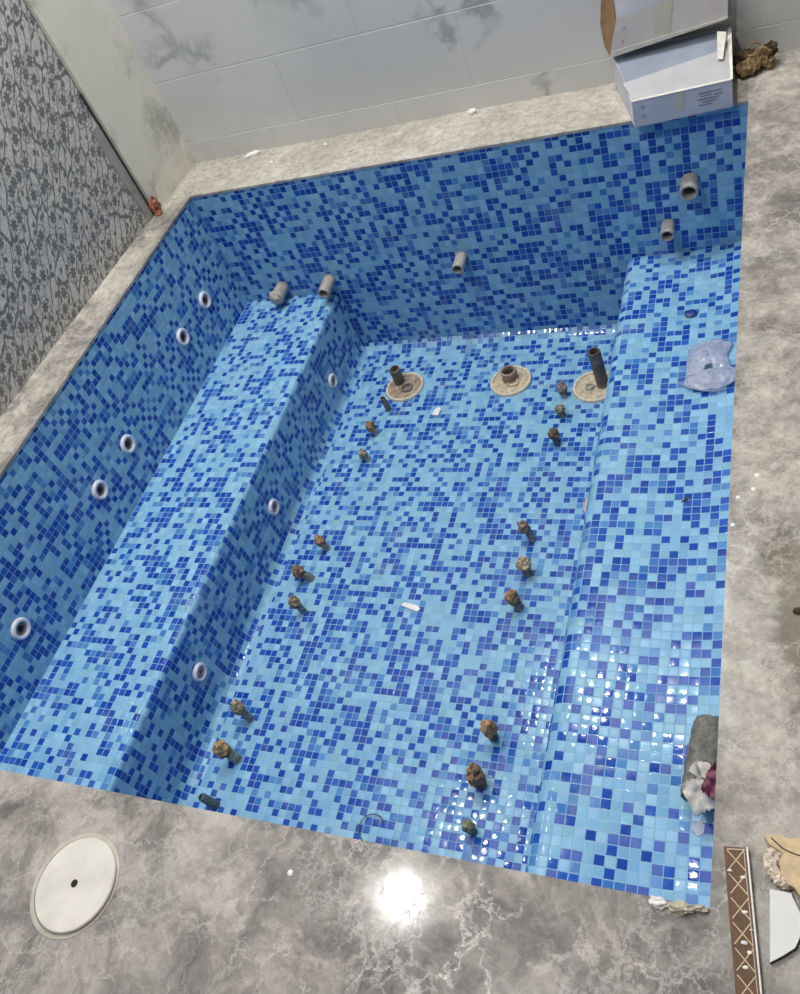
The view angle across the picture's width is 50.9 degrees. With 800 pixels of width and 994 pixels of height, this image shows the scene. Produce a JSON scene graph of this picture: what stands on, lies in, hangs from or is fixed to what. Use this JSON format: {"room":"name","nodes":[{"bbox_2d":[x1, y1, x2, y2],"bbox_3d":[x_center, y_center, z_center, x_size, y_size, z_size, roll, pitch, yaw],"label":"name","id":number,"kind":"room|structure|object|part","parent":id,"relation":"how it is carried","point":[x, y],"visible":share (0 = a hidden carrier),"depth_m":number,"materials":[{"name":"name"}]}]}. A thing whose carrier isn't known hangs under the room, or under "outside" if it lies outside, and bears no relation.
{"room":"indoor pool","nodes":[
{"label":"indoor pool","id":0,"kind":"room"},
{"bbox_2d":[0,0,146,415],"bbox_3d":[-2.038,-0.476,1.021,0.200,3.000,3.820,3,53,26],"label":"wall panel","id":1,"kind":"object","parent":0,"point":[67,217],"visible":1,"depth_m":2.65,"materials":[{"name":"grey tile"}]},
{"bbox_2d":[23,0,195,207],"bbox_3d":[-1.414,-2.111,2.153,0.220,3.000,0.336,3,53,26],"label":"wall","id":2,"kind":"structure","parent":0,"point":[87,37],"depth_m":2.89,"materials":[{"name":"beige stone"}]},
{"bbox_2d":[79,93,154,214],"bbox_3d":[-0.996,-1.183,2.937,0.040,0.460,0.011,3,53,26],"label":"trim","id":3,"kind":"structure","parent":2,"relation":"attached to","point":[80,95],"depth_m":2.90,"materials":[{"name":"metal"}]},
{"bbox_2d":[91,124,152,221],"bbox_3d":[-0.985,-1.131,2.957,0.040,0.360,0.041,4,54,27],"label":"trim","id":4,"kind":"structure","parent":2,"relation":"attached to","point":[96,131],"depth_m":2.94,"materials":[{"name":"grey stone"}]},
{"bbox_2d":[0,48,799,993],"bbox_3d":[-0.128,0.279,1.623,4.200,0.009,4.300,0,52,24],"label":"floor","id":5,"kind":"structure","parent":0,"point":[203,901],"depth_m":1.37,"materials":[{"name":"grey stone"}]},
{"bbox_2d":[30,833,119,939],"bbox_3d":[-0.570,0.674,1.465,0.176,0.009,0.176,0,52,24],"label":"lid","id":6,"kind":"object","parent":5,"relation":"on","point":[80,880],"visible":1,"depth_m":1.46,"materials":[{"name":"white plastic"}]},
{"bbox_2d":[149,196,161,215],"bbox_3d":[-0.892,-1.065,3.064,0.040,0.063,0.056,0,52,24],"label":"bracket","id":7,"kind":"object","parent":5,"relation":"on","point":[155,206],"visible":1,"depth_m":3.06,"materials":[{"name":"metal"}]},
{"bbox_2d":[244,150,260,157],"bbox_3d":[-0.553,-1.282,3.135,0.071,0.017,0.020,-13,48,13],"label":"crumb","id":8,"kind":"object","parent":5,"relation":"on","point":[255,152],"visible":1,"depth_m":3.13,"materials":[{"name":"white"}]},
{"bbox_2d":[0,104,747,907],"bbox_3d":[-0.047,-0.021,2.412,2.000,0.805,2.199,0,52,24],"label":"tub","id":9,"kind":"object","parent":5,"relation":"in","point":[361,703],"visible":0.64,"depth_m":2.59,"materials":[{"name":"blue tile"}]},
{"bbox_2d":[11,617,30,639],"bbox_3d":[-1.088,0.379,2.414,0.012,0.066,0.066,0,52,24],"label":"jet","id":10,"kind":"object","parent":9,"relation":"attached to","point":[24,628],"visible":1,"depth_m":2.41,"materials":[{"name":"white plastic"}]},
{"bbox_2d":[92,480,107,499],"bbox_3d":[-0.960,-0.022,2.693,0.012,0.066,0.066,0,52,24],"label":"jet","id":11,"kind":"object","parent":9,"relation":"attached to","point":[102,492],"visible":1,"depth_m":2.69,"materials":[{"name":"white plastic"}]},
{"bbox_2d":[120,434,135,453],"bbox_3d":[-0.907,-0.177,2.807,0.012,0.066,0.066,0,52,24],"label":"jet","id":12,"kind":"object","parent":9,"relation":"attached to","point":[130,445],"visible":1,"depth_m":2.81,"materials":[{"name":"white plastic"}]},
{"bbox_2d":[176,328,189,345],"bbox_3d":[-0.790,-0.584,3.063,0.012,0.066,0.066,0,52,24],"label":"jet","id":13,"kind":"object","parent":9,"relation":"attached to","point":[183,337],"visible":1,"depth_m":3.06,"materials":[{"name":"white plastic"}]},
{"bbox_2d":[193,662,206,681],"bbox_3d":[-0.594,0.521,2.498,0.012,0.058,0.058,0,52,24],"label":"jet","id":14,"kind":"object","parent":9,"relation":"attached to","point":[199,666],"visible":1,"depth_m":2.49,"materials":[{"name":"white plastic"}]},
{"bbox_2d":[199,291,210,308],"bbox_3d":[-0.737,-0.745,3.179,0.012,0.066,0.066,0,52,24],"label":"jet","id":15,"kind":"object","parent":9,"relation":"attached to","point":[204,297],"visible":1,"depth_m":3.18,"materials":[{"name":"white plastic"}]},
{"bbox_2d":[198,793,219,809],"bbox_3d":[-0.535,0.852,2.354,0.042,0.065,0.026,0,52,24],"label":"stub","id":16,"kind":"object","parent":9,"relation":"on","point":[204,798],"visible":1,"depth_m":2.34,"materials":[{"name":"grey plastic"}]},
{"bbox_2d":[212,739,241,763],"bbox_3d":[-0.501,0.731,2.410,0.048,0.111,0.052,-41,47,-13],"label":"stub","id":17,"kind":"object","parent":9,"relation":"on","point":[220,748],"visible":1,"depth_m":2.39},
{"bbox_2d":[229,699,253,722],"bbox_3d":[-0.471,0.631,2.484,0.038,0.108,0.039,-23,46,4],"label":"stub","id":18,"kind":"object","parent":9,"relation":"on","point":[238,708],"visible":1,"depth_m":2.46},
{"bbox_2d":[268,499,278,515],"bbox_3d":[-0.428,0.034,2.860,0.012,0.058,0.058,0,52,24],"label":"jet","id":19,"kind":"object","parent":9,"relation":"attached to","point":[273,506],"visible":1,"depth_m":2.85,"materials":[{"name":"white plastic"}]},
{"bbox_2d":[269,282,288,304],"bbox_3d":[-0.479,-0.800,3.315,0.062,0.064,0.088,0,52,24],"label":"pipe stub","id":20,"kind":"object","parent":9,"relation":"on","point":[277,296],"visible":1,"depth_m":3.29,"materials":[{"name":"grey plastic"}]},
{"bbox_2d":[288,595,306,614],"bbox_3d":[-0.330,0.344,2.681,0.037,0.089,0.039,0,52,24],"label":"stub","id":21,"kind":"object","parent":9,"relation":"on","point":[294,602],"visible":1,"depth_m":2.66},
{"bbox_2d":[291,565,314,581],"bbox_3d":[-0.322,0.255,2.764,0.061,0.084,0.042,0,52,24],"label":"stub","id":22,"kind":"object","parent":9,"relation":"on","point":[298,572],"visible":1,"depth_m":2.75,"materials":[{"name":"brown"}]},
{"bbox_2d":[314,535,329,550],"bbox_3d":[-0.266,0.154,2.826,0.035,0.076,0.035,-34,46,-6],"label":"stub","id":23,"kind":"object","parent":9,"relation":"on","point":[319,540],"visible":1,"depth_m":2.81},
{"bbox_2d":[318,274,334,297],"bbox_3d":[-0.281,-0.806,3.217,0.048,0.052,0.088,0,52,24],"label":"pipe stub","id":24,"kind":"object","parent":9,"relation":"attached to","point":[325,289],"visible":1,"depth_m":3.20,"materials":[{"name":"grey plastic"}]},
{"bbox_2d":[328,373,336,387],"bbox_3d":[-0.258,-0.447,3.232,0.012,0.058,0.058,0,52,24],"label":"jet","id":25,"kind":"object","parent":9,"relation":"attached to","point":[332,376],"visible":1,"depth_m":3.22,"materials":[{"name":"white plastic"}]},
{"bbox_2d":[358,448,370,461],"bbox_3d":[-0.130,-0.151,3.043,0.037,0.058,0.034,-21,46,5],"label":"stub","id":26,"kind":"object","parent":9,"relation":"on","point":[363,454],"visible":1,"depth_m":3.03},
{"bbox_2d":[358,813,383,839],"bbox_3d":[-0.078,0.861,2.177,0.064,0.009,0.082,0,52,24],"label":"wire loop","id":27,"kind":"object","parent":9,"relation":"on","point":[372,813],"visible":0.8,"depth_m":2.19,"materials":[{"name":"blue"}]},
{"bbox_2d":[365,421,379,435],"bbox_3d":[-0.105,-0.255,3.111,0.038,0.072,0.038,-30,46,-2],"label":"stub","id":28,"kind":"object","parent":9,"relation":"on","point":[370,425],"visible":1,"depth_m":3.10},
{"bbox_2d":[380,396,390,411],"bbox_3d":[-0.054,-0.351,3.172,0.024,0.067,0.021,0,52,24],"label":"stub","id":29,"kind":"object","parent":9,"relation":"on","point":[386,405],"visible":1,"depth_m":3.16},
{"bbox_2d":[386,365,423,401],"bbox_3d":[0.008,-0.445,3.218,0.154,0.075,0.154,0,52,24],"label":"floor drain","id":30,"kind":"object","parent":9,"relation":"on","point":[403,387],"visible":1,"depth_m":3.23,"materials":[{"name":"beige plastic"}]},
{"bbox_2d":[401,383,412,392],"bbox_3d":[0.027,-0.421,3.230,0.048,0.008,0.048,0,52,24],"label":"socket","id":31,"kind":"object","parent":30,"relation":"attached to","point":[405,387],"depth_m":3.23,"materials":[{"name":"plastic"}]},
{"bbox_2d":[401,602,420,611],"bbox_3d":[0.035,0.337,2.581,0.064,0.006,0.018,16,60,34],"label":"chip","id":32,"kind":"object","parent":9,"relation":"on","point":[413,607],"visible":1,"depth_m":2.58,"materials":[{"name":"white"}]},
{"bbox_2d":[432,407,440,416],"bbox_3d":[0.138,-0.315,3.096,0.024,0.008,0.043,9,56,30],"label":"chip","id":33,"kind":"object","parent":9,"relation":"on","point":[437,410],"visible":1,"depth_m":3.09,"materials":[{"name":"white"}]},
{"bbox_2d":[452,251,466,273],"bbox_3d":[0.211,-0.828,2.973,0.044,0.047,0.074,0,52,24],"label":"pipe stub","id":34,"kind":"object","parent":9,"relation":"attached to","point":[458,266],"visible":1,"depth_m":2.96,"materials":[{"name":"grey plastic"}]},
{"bbox_2d":[462,819,477,835],"bbox_3d":[0.172,0.815,2.072,0.033,0.064,0.036,0,52,24],"label":"stub","id":35,"kind":"object","parent":9,"relation":"on","point":[468,826],"visible":1,"depth_m":2.06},
{"bbox_2d":[465,762,486,789],"bbox_3d":[0.192,0.709,2.127,0.049,0.102,0.046,-40,47,-12],"label":"stub","id":36,"kind":"object","parent":9,"relation":"on","point":[475,776],"visible":1,"depth_m":2.11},
{"bbox_2d":[479,719,498,742],"bbox_3d":[0.234,0.612,2.198,0.044,0.093,0.042,27,66,38],"label":"stub","id":37,"kind":"object","parent":9,"relation":"on","point":[488,728],"visible":1,"depth_m":2.17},
{"bbox_2d":[490,365,531,396],"bbox_3d":[0.399,-0.435,3.058,0.154,0.045,0.154,0,52,24],"label":"floor drain","id":38,"kind":"object","parent":9,"relation":"on","point":[511,380],"visible":1,"depth_m":3.06,"materials":[{"name":"beige plastic"}]},
{"bbox_2d":[507,379,518,387],"bbox_3d":[0.411,-0.417,3.057,0.046,0.008,0.046,0,52,24],"label":"socket","id":39,"kind":"object","parent":38,"relation":"attached to","point":[511,383],"depth_m":3.05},
{"bbox_2d":[504,589,523,611],"bbox_3d":[0.328,0.298,2.432,0.046,0.090,0.042,-23,46,4],"label":"stub","id":40,"kind":"object","parent":9,"relation":"on","point":[511,596],"visible":1,"depth_m":2.41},
{"bbox_2d":[515,556,532,577],"bbox_3d":[0.370,0.206,2.495,0.046,0.083,0.048,-36,47,-9],"label":"stub","id":41,"kind":"object","parent":9,"relation":"on","point":[523,564],"visible":1,"depth_m":2.48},
{"bbox_2d":[517,520,536,542],"bbox_3d":[0.385,0.105,2.567,0.047,0.098,0.038,0,52,24],"label":"stub","id":42,"kind":"object","parent":9,"relation":"on","point":[523,527],"visible":1,"depth_m":2.55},
{"bbox_2d":[547,427,560,445],"bbox_3d":[0.512,-0.201,2.793,0.038,0.068,0.039,0,52,24],"label":"stub","id":43,"kind":"object","parent":9,"relation":"on","point":[553,434],"visible":1,"depth_m":2.78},
{"bbox_2d":[554,404,565,417],"bbox_3d":[0.548,-0.293,2.868,0.037,0.053,0.037,-44,48,-16],"label":"stub","id":44,"kind":"object","parent":9,"relation":"on","point":[560,409],"visible":1,"depth_m":2.85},
{"bbox_2d":[556,381,566,397],"bbox_3d":[0.562,-0.374,2.917,0.035,0.071,0.037,0,52,24],"label":"stub","id":45,"kind":"object","parent":9,"relation":"on","point":[561,386],"visible":1,"depth_m":2.91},
{"bbox_2d":[583,498,587,511],"bbox_3d":[0.581,0.025,2.605,0.027,0.012,0.059,0,52,24],"label":"paper scrap","id":46,"kind":"object","parent":9,"relation":"on","point":[586,499],"visible":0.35,"depth_m":2.60,"materials":[{"name":"white paper"}]},
{"bbox_2d":[573,347,608,402],"bbox_3d":[0.653,-0.431,2.862,0.154,0.161,0.154,0,52,24],"label":"floor drain","id":47,"kind":"object","parent":9,"relation":"on","point":[590,387],"visible":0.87,"depth_m":2.89,"materials":[{"name":"beige plastic"}]},
{"bbox_2d":[585,383,594,390],"bbox_3d":[0.659,-0.383,2.920,0.034,0.008,0.034,0,52,24],"label":"socket","id":48,"kind":"object","parent":47,"relation":"attached to","point":[588,386],"depth_m":2.92,"materials":[{"name":"grey plastic"}]},
{"bbox_2d":[660,219,674,241],"bbox_3d":[0.849,-0.847,2.667,0.045,0.047,0.060,0,52,24],"label":"pipe stub","id":49,"kind":"object","parent":9,"relation":"attached to","point":[667,232],"visible":1,"depth_m":2.66,"materials":[{"name":"grey plastic"}]},
{"bbox_2d":[679,173,698,200],"bbox_3d":[0.872,-0.934,2.532,0.056,0.058,0.063,0,52,24],"label":"pipe stub","id":50,"kind":"object","parent":9,"relation":"attached to","point":[689,184],"visible":1,"depth_m":2.52,"materials":[{"name":"grey plastic"}]},
{"bbox_2d":[684,309,697,316],"bbox_3d":[0.882,-0.556,2.547,0.039,0.012,0.035,0,52,24],"label":"pebble","id":51,"kind":"object","parent":9,"relation":"on","point":[692,312],"visible":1,"depth_m":2.54,"materials":[{"name":"blue glass"}]},
{"bbox_2d":[690,820,704,836],"bbox_3d":[0.582,0.645,1.635,0.025,0.004,0.022,-32,48,-5],"label":"chip","id":52,"kind":"object","parent":9,"relation":"on","point":[698,827],"visible":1,"depth_m":1.63,"materials":[{"name":"white"}]},
{"bbox_2d":[680,714,718,801],"bbox_3d":[0.609,0.524,1.674,0.075,0.075,0.168,6,55,28],"label":"cloth","id":53,"kind":"object","parent":9,"relation":"on","point":[703,741],"visible":0.52,"depth_m":1.67,"materials":[{"name":"grey fabric"}]},
{"bbox_2d":[679,759,716,816],"bbox_3d":[0.574,0.553,1.601,0.077,0.041,0.103,13,58,32],"label":"wrapper","id":54,"kind":"object","parent":53,"relation":"on","point":[699,793],"visible":0.83,"depth_m":1.60,"materials":[{"name":"white plastic"}]},
{"bbox_2d":[700,762,716,799],"bbox_3d":[0.595,0.538,1.593,0.033,0.018,0.066,31,61,15],"label":"print","id":55,"kind":"object","parent":54,"relation":"attached to","point":[708,780],"depth_m":1.60},
{"bbox_2d":[683,338,734,391],"bbox_3d":[0.877,-0.379,2.370,0.150,0.042,0.222,0,52,24],"label":"plastic bag","id":56,"kind":"object","parent":9,"relation":"on","point":[697,378],"visible":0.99,"depth_m":2.36,"materials":[{"name":"blue"}]},
{"bbox_2d":[467,108,476,114],"bbox_3d":[0.238,-1.278,2.782,0.034,0.019,0.023,0,52,24],"label":"crumb","id":57,"kind":"object","parent":5,"relation":"on","point":[472,111],"visible":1,"depth_m":2.78,"materials":[{"name":"white"}]},
{"bbox_2d":[648,895,668,910],"bbox_3d":[0.356,0.559,1.157,0.029,0.010,0.017,-4,50,20],"label":"crumb","id":58,"kind":"object","parent":5,"relation":"on","point":[660,903],"visible":1,"depth_m":1.15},
{"bbox_2d":[612,26,732,127],"bbox_3d":[0.771,-1.208,2.409,0.350,0.129,0.278,0,52,24],"label":"carton","id":59,"kind":"object","parent":5,"relation":"on","point":[686,76],"visible":0.97,"depth_m":2.36,"materials":[{"name":"white cardboard"}]},
{"bbox_3d":[0.657,-1.202,2.472,0.002,0.103,0.289,-14,47,13],"label":"panel","id":60,"kind":"part","parent":59,"relation":"part of","materials":[{"name":"white cardboard"}]},
{"bbox_2d":[600,0,728,57],"bbox_3d":[0.726,-1.422,2.323,0.362,0.331,0.080,0,52,24],"label":"carton","id":61,"kind":"object","parent":59,"relation":"on","point":[626,25],"visible":1,"depth_m":2.38,"materials":[{"name":"white cardboard"}]},
{"bbox_3d":[0.731,-1.455,2.273,0.313,0.222,0.034,-4,50,21],"label":"panel","id":62,"kind":"part","parent":61,"relation":"part of","materials":[{"name":"white cardboard"}]},
{"bbox_3d":[0.804,-1.308,2.498,0.336,0.103,0.002,0,52,24],"label":"panel","id":63,"kind":"part","parent":59,"relation":"part of","materials":[{"name":"white cardboard"}]},
{"bbox_3d":[0.790,-1.169,2.456,0.348,0.002,0.275,0,52,24],"label":"panel","id":64,"kind":"part","parent":59,"relation":"part of","materials":[{"name":"white cardboard"}]},
{"bbox_3d":[0.786,-1.094,2.340,0.260,0.079,0.025,0,52,24],"label":"panel","id":65,"kind":"part","parent":59,"relation":"part of","materials":[{"name":"white cardboard"}]},
{"bbox_2d":[665,900,693,915],"bbox_3d":[0.379,0.559,1.145,0.042,0.012,0.020,-4,50,21],"label":"crumb","id":66,"kind":"object","parent":5,"relation":"on","point":[680,907],"visible":1,"depth_m":1.14,"materials":[{"name":"beige stone"}]},
{"bbox_2d":[693,904,709,912],"bbox_3d":[0.407,0.556,1.136,0.023,0.010,0.010,-4,50,20],"label":"crumb","id":67,"kind":"object","parent":5,"relation":"on","point":[697,908],"visible":1,"depth_m":1.13,"materials":[{"name":"beige stone"}]},
{"bbox_2d":[724,846,761,993],"bbox_3d":[0.447,0.589,1.090,0.032,0.010,0.260,-5,50,20],"label":"tile strip","id":68,"kind":"object","parent":5,"relation":"on","point":[747,979],"depth_m":1.11,"materials":[{"name":"brown tile"}]},
{"bbox_2d":[733,40,778,77],"bbox_3d":[1.003,-1.240,2.377,0.124,0.067,0.091,0,52,24],"label":"kraft paper","id":69,"kind":"object","parent":5,"relation":"on","point":[747,61],"visible":0.98,"depth_m":2.37,"materials":[{"name":"brown paper"}]},
{"bbox_2d":[763,834,799,897],"bbox_3d":[0.568,0.495,1.110,0.162,0.020,0.084,-4,50,21],"label":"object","id":70,"kind":"object","parent":5,"relation":"on","point":[783,852],"visible":1,"depth_m":1.13,"materials":[{"name":"beige stone"}]},
{"bbox_2d":[770,889,799,963],"bbox_3d":[0.502,0.561,1.091,0.040,0.008,0.089,0,52,24],"label":"shard","id":71,"kind":"object","parent":5,"relation":"on","point":[784,912],"visible":1,"depth_m":1.09},
{"bbox_2d":[793,607,799,613],"bbox_3d":[0.644,0.183,1.355,0.020,0.008,0.013,-9,49,17],"label":"pebble","id":72,"kind":"object","parent":5,"relation":"on","point":[795,610],"visible":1,"depth_m":1.35,"materials":[{"name":"brown stone"}]},
{"bbox_2d":[109,0,799,143],"bbox_3d":[0.179,-2.265,1.530,3.600,2.922,0.060,0,52,24],"label":"wall","id":73,"kind":"structure","parent":0,"point":[219,68],"depth_m":2.76,"materials":[{"name":"grey stone"}]},
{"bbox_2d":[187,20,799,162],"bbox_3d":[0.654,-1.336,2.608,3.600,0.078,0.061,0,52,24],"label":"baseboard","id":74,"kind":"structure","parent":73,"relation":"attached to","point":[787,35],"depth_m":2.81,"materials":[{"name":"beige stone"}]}
]}

